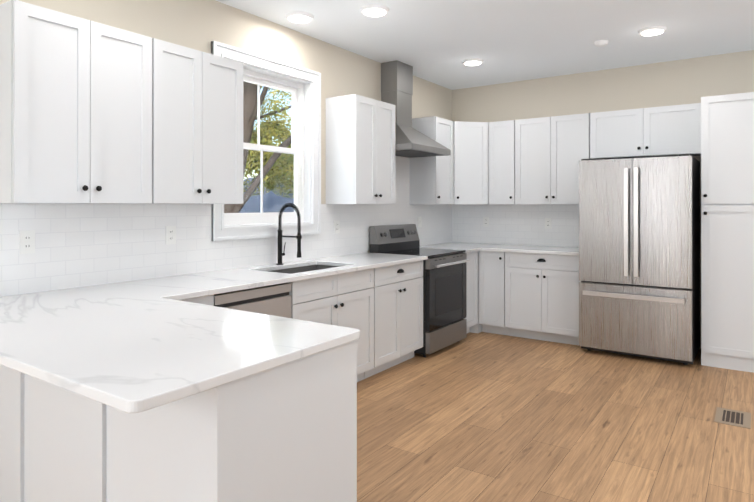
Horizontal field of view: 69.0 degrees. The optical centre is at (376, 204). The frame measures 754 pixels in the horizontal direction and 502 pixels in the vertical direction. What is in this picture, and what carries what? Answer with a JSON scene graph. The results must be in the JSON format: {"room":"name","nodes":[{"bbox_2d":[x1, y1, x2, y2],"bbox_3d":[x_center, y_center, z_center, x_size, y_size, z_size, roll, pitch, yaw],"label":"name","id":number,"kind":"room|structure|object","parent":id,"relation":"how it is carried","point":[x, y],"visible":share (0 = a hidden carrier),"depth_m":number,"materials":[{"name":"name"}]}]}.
{"room":"kitchen","nodes":[
{"label":"kitchen","id":0,"kind":"room"},
{"bbox_2d":[0,0,451,252],"bbox_3d":[-1.553,-0.017,3.299,0.200,2.770,8.800,0,0,35],"label":"wall","id":1,"kind":"structure","parent":0,"point":[200,25],"depth_m":4.06,"materials":[{"name":"beige paint"}]},
{"bbox_2d":[0,0,151,203],"bbox_3d":[-1.548,-0.462,2.813,0.356,0.914,0.685,0,0,35],"label":"upper cabinet","id":2,"kind":"object","parent":1,"relation":"attached to","point":[75,110],"visible":1,"depth_m":2.66,"materials":[{"name":"white wood"}]},
{"bbox_2d":[150,38,242,203],"bbox_3d":[-1.167,-0.461,3.365,0.356,0.914,0.647,0,0,35],"label":"upper cabinet","id":3,"kind":"object","parent":1,"relation":"attached to","point":[197,126],"visible":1,"depth_m":3.24,"materials":[{"name":"white wood"}]},
{"bbox_2d":[0,156,451,296],"bbox_3d":[-0.478,-0.022,4.671,0.008,0.956,4.920,0,0,35],"label":"backsplash","id":4,"kind":"structure","parent":1,"relation":"attached to","point":[80,245],"depth_m":3.35,"materials":[{"name":"tile"}]},
{"bbox_2d":[19,230,34,253],"bbox_3d":[-1.774,0.191,2.783,0.007,0.116,0.072,0,0,35],"label":"electrical outlet","id":5,"kind":"object","parent":4,"relation":"attached to","point":[26,242],"visible":1,"depth_m":2.78,"materials":[{"name":"white plastic"}]},
{"bbox_2d":[166,226,175,244],"bbox_3d":[-1.302,0.194,3.465,0.007,0.116,0.072,0,0,35],"label":"electrical outlet","id":6,"kind":"object","parent":4,"relation":"attached to","point":[170,234],"visible":1,"depth_m":3.46,"materials":[{"name":"white plastic"}]},
{"bbox_2d":[334,220,339,233],"bbox_3d":[-0.353,0.198,4.839,0.007,0.116,0.072,0,0,35],"label":"electrical outlet","id":7,"kind":"object","parent":4,"relation":"attached to","point":[336,226],"visible":1,"depth_m":4.83,"materials":[{"name":"white plastic"}]},
{"bbox_2d":[418,217,421,226],"bbox_3d":[0.473,0.192,6.031,0.012,0.116,0.072,0,0,35],"label":"switch plate","id":8,"kind":"object","parent":4,"relation":"attached to","point":[419,221],"visible":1,"depth_m":6.03,"materials":[{"name":"white plastic"}]},
{"bbox_2d":[211,41,320,240],"bbox_3d":[-0.867,-0.431,4.231,0.190,1.360,1.113,0,0,35],"label":"window","id":9,"kind":"structure","parent":1,"relation":"in","point":[302,85],"depth_m":4.42,"materials":[{"name":"white wood"}]},
{"bbox_2d":[326,94,394,203],"bbox_3d":[-0.123,-0.459,4.876,0.356,0.914,0.610,0,0,35],"label":"upper cabinet","id":10,"kind":"object","parent":1,"relation":"attached to","point":[360,149],"visible":1,"depth_m":4.68,"materials":[{"name":"white wood"}]},
{"bbox_2d":[381,60,450,157],"bbox_3d":[0.328,-0.946,5.404,0.498,0.903,0.760,0,0,35],"label":"range hood","id":11,"kind":"object","parent":1,"relation":"attached to","point":[397,88],"visible":0.77,"depth_m":5.37,"materials":[{"name":"silver metal"}]},
{"bbox_2d":[409,116,452,203],"bbox_3d":[0.601,-0.457,5.925,0.356,0.914,0.400,0,0,35],"label":"upper cabinet","id":12,"kind":"object","parent":1,"relation":"attached to","point":[431,180],"visible":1,"depth_m":5.79,"materials":[{"name":"white wood"}]},
{"bbox_2d":[442,121,488,204],"bbox_3d":[0.994,-0.457,6.272,0.608,0.914,0.610,0,0,35],"label":"upper cabinet","id":13,"kind":"object","parent":1,"relation":"attached to","point":[470,163],"visible":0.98,"depth_m":6.05,"materials":[{"name":"white wood"}]},
{"bbox_2d":[216,0,753,89],"bbox_3d":[0.776,-1.455,1.570,6.000,0.100,9.000,0,0,35],"label":"ceiling","id":14,"kind":"structure","parent":0,"point":[437,42],"depth_m":4.47,"materials":[{"name":"white paint"}]},
{"bbox_2d":[286,11,313,22],"bbox_3d":[-0.575,-1.388,4.083,0.210,0.026,0.210,0,0,35],"label":"recessed light","id":15,"kind":"object","parent":14,"relation":"in","point":[299,17],"visible":1,"depth_m":4.04,"materials":[{"name":"white plastic"}]},
{"bbox_2d":[360,4,388,16],"bbox_3d":[-0.017,-1.388,3.941,0.210,0.026,0.210,0,0,35],"label":"recessed light","id":16,"kind":"object","parent":14,"relation":"in","point":[374,10],"visible":1,"depth_m":3.90,"materials":[{"name":"white plastic"}]},
{"bbox_2d":[462,58,483,65],"bbox_3d":[0.933,-1.386,5.351,0.210,0.026,0.210,0,0,35],"label":"recessed light","id":17,"kind":"object","parent":14,"relation":"in","point":[472,61],"visible":1,"depth_m":5.31,"materials":[{"name":"white plastic"}]},
{"bbox_2d":[594,40,608,46],"bbox_3d":[1.933,-1.383,4.722,0.116,0.034,0.116,0,0,35],"label":"smoke detector","id":18,"kind":"object","parent":14,"relation":"attached to","point":[600,43],"visible":1,"depth_m":4.69,"materials":[{"name":"white plastic"}]},
{"bbox_2d":[638,26,666,35],"bbox_3d":[2.207,-1.387,4.398,0.210,0.026,0.210,0,0,35],"label":"recessed light","id":19,"kind":"object","parent":14,"relation":"in","point":[651,30],"visible":1,"depth_m":4.36,"materials":[{"name":"white plastic"}]},
{"bbox_2d":[357,332,753,501],"bbox_3d":[0.776,1.415,1.566,6.000,0.100,9.000,0,0,35],"label":"floor","id":20,"kind":"structure","parent":0,"point":[482,417],"depth_m":3.35,"materials":[{"name":"brown wood"}]},
{"bbox_2d":[0,340,356,501],"bbox_3d":[-1.016,0.924,2.256,1.862,0.884,0.624,0,0,35],"label":"base cabinet","id":21,"kind":"object","parent":20,"relation":"on","point":[286,432],"visible":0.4,"depth_m":1.76,"materials":[{"name":"white wood"}]},
{"bbox_2d":[0,294,359,412],"bbox_3d":[-0.793,0.467,1.955,1.193,0.030,0.894,0,0,35],"label":"countertop","id":22,"kind":"structure","parent":21,"relation":"on","point":[137,346],"depth_m":1.76,"materials":[{"name":"stone"}]},
{"bbox_2d":[179,295,213,305],"bbox_3d":[-1.252,0.925,3.011,0.616,0.884,0.380,0,0,35],"label":"cabinet filler","id":23,"kind":"object","parent":20,"relation":"on","point":[207,300],"depth_m":2.94,"materials":[{"name":"white wood"}]},
{"bbox_2d":[214,283,290,317],"bbox_3d":[-0.958,0.934,3.412,0.588,0.868,0.605,0,0,35],"label":"dishwasher","id":24,"kind":"object","parent":20,"relation":"on","point":[274,300],"visible":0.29,"depth_m":3.29,"materials":[{"name":"silver metal"}]},
{"bbox_2d":[273,265,373,381],"bbox_3d":[-0.523,0.927,4.038,0.648,0.884,0.910,0,0,35],"label":"base cabinet","id":25,"kind":"object","parent":20,"relation":"on","point":[344,299],"visible":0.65,"depth_m":3.95,"materials":[{"name":"white wood"}]},
{"bbox_2d":[0,252,427,317],"bbox_3d":[-0.816,0.469,3.577,0.690,0.030,3.535,0,0,35],"label":"countertop","id":26,"kind":"structure","parent":25,"relation":"on","point":[195,285],"depth_m":3.15,"materials":[{"name":"stone"}]},
{"bbox_2d":[276,203,301,264],"bbox_3d":[-0.650,0.221,4.113,0.244,0.469,0.080,0,0,35],"label":"faucet","id":27,"kind":"object","parent":26,"relation":"on","point":[298,236],"visible":1,"depth_m":4.11,"materials":[{"name":"black metal"}]},
{"bbox_2d":[267,265,338,273],"bbox_3d":[-0.526,0.594,4.010,0.416,0.215,0.736,0,0,35],"label":"sink","id":28,"kind":"object","parent":26,"relation":"in","point":[302,269],"visible":0.04,"depth_m":4.30,"materials":[{"name":"silver metal"}]},
{"bbox_2d":[364,260,422,378],"bbox_3d":[-0.045,0.928,4.729,0.648,0.884,0.760,0,0,35],"label":"base cabinet","id":29,"kind":"object","parent":20,"relation":"on","point":[398,313],"visible":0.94,"depth_m":4.53,"materials":[{"name":"white wood"}]},
{"bbox_2d":[370,224,470,356],"bbox_3d":[0.441,0.789,5.324,0.717,1.165,0.760,0,0,35],"label":"range","id":30,"kind":"object","parent":20,"relation":"on","point":[444,297],"visible":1,"depth_m":5.18,"materials":[{"name":"silver"}]},
{"bbox_2d":[465,251,477,332],"bbox_3d":[0.719,0.930,5.836,0.648,0.884,0.390,0,0,35],"label":"base","id":31,"kind":"object","parent":20,"relation":"on","point":[472,293],"visible":0.15,"depth_m":5.74,"materials":[{"name":"white wood"}]},
{"bbox_2d":[470,251,481,332],"bbox_3d":[0.996,0.930,6.263,0.618,0.884,0.618,0,0,35],"label":"block","id":32,"kind":"object","parent":20,"relation":"on","point":[476,328],"visible":0.07,"depth_m":5.84,"materials":[{"name":"white wood"}]},
{"bbox_2d":[479,251,507,334],"bbox_3d":[1.363,0.930,5.991,0.287,0.884,0.648,0,0,35],"label":"base cabinet","id":33,"kind":"object","parent":20,"relation":"on","point":[491,291],"visible":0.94,"depth_m":5.76,"materials":[{"name":"white wood"}]},
{"bbox_2d":[505,252,580,344],"bbox_3d":[1.801,0.930,5.689,0.766,0.884,0.648,0,0,35],"label":"base cabinet","id":34,"kind":"object","parent":20,"relation":"on","point":[541,296],"visible":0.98,"depth_m":5.45,"materials":[{"name":"white wood"}]},
{"bbox_2d":[420,242,578,255],"bbox_3d":[1.324,0.473,5.798,1.688,0.030,1.013,0,0,35],"label":"countertop","id":35,"kind":"structure","parent":34,"relation":"on","point":[469,247],"depth_m":5.72,"materials":[{"name":"stone"}]},
{"bbox_2d":[579,154,699,364],"bbox_3d":[2.439,0.476,5.100,0.910,1.790,0.838,0,0,35],"label":"fridge","id":36,"kind":"object","parent":20,"relation":"on","point":[639,256],"visible":1,"depth_m":4.78,"materials":[{"name":"silver metal"}]},
{"bbox_2d":[701,92,753,372],"bbox_3d":[3.111,0.227,4.778,0.458,2.286,0.660,0,0,35],"label":"pantry","id":37,"kind":"object","parent":20,"relation":"on","point":[727,231],"visible":1,"depth_m":4.56,"materials":[{"name":"white wood"}]},
{"bbox_2d":[714,407,750,428],"bbox_3d":[2.282,1.365,3.516,0.190,0.007,0.300,0,0,35],"label":"floor vent","id":38,"kind":"object","parent":20,"relation":"in","point":[742,419],"visible":1,"depth_m":3.50,"materials":[{"name":"brown metal"}]},
{"bbox_2d":[452,50,753,348],"bbox_3d":[3.360,-0.014,5.131,5.800,2.770,0.200,0,0,35],"label":"wall","id":39,"kind":"structure","parent":0,"point":[683,81],"depth_m":5.65,"materials":[{"name":"beige paint"}]},
{"bbox_2d":[489,120,514,203],"bbox_3d":[1.443,-0.457,6.116,0.297,0.914,0.356,0,0,35],"label":"upper cabinet","id":40,"kind":"object","parent":39,"relation":"attached to","point":[501,162],"visible":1,"depth_m":6.00,"materials":[{"name":"white wood"}]},
{"bbox_2d":[452,204,578,246],"bbox_3d":[1.617,0.229,6.208,1.692,0.458,0.008,0,0,35],"label":"backsplash","id":41,"kind":"structure","parent":39,"relation":"attached to","point":[516,224],"depth_m":6.22,"materials":[{"name":"tile"}]},
{"bbox_2d":[483,217,488,226],"bbox_3d":[1.279,0.205,6.433,0.072,0.116,0.007,0,0,35],"label":"electrical outlet","id":42,"kind":"object","parent":41,"relation":"attached to","point":[485,221],"visible":1,"depth_m":6.43,"materials":[{"name":"white plastic"}]},
{"bbox_2d":[545,218,551,228],"bbox_3d":[1.878,0.207,6.019,0.072,0.116,0.007,0,0,35],"label":"electrical outlet","id":43,"kind":"object","parent":41,"relation":"attached to","point":[548,223],"visible":1,"depth_m":6.01,"materials":[{"name":"white plastic"}]},
{"bbox_2d":[515,113,589,203],"bbox_3d":[1.884,-0.457,5.811,0.766,0.914,0.356,0,0,35],"label":"upper cabinet","id":44,"kind":"object","parent":39,"relation":"attached to","point":[551,152],"visible":0.98,"depth_m":5.69,"materials":[{"name":"white wood"}]},
{"bbox_2d":[590,103,700,159],"bbox_3d":[2.604,-0.686,5.314,0.970,0.457,0.356,0,0,35],"label":"upper cabinet","id":45,"kind":"object","parent":39,"relation":"attached to","point":[668,131],"visible":1,"depth_m":5.18,"materials":[{"name":"white wood"}]},
{"label":"outside","id":46,"kind":"structure","parent":0,"visible":0},
{"bbox_3d":[-20.714,4.684,45.940,79.790,0.100,120.000,0,0,35],"label":"ground","id":47,"kind":"structure","parent":46,"visible":0},
{"bbox_2d":[224,81,293,212],"bbox_3d":[-2.366,-1.817,11.362,6.632,12.847,10.239,0,0,35],"label":"tree","id":48,"kind":"object","parent":47,"relation":"on","point":[248,91],"depth_m":10.29,"materials":[{"name":"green plant"}]},
{"bbox_2d":[239,178,293,212],"bbox_3d":[-3.116,1.698,22.850,6.600,5.800,8.800,0,0,35],"label":"house","id":49,"kind":"structure","parent":47,"relation":"on","point":[266,200],"depth_m":20.56,"materials":[{"name":"blue"}]}
]}

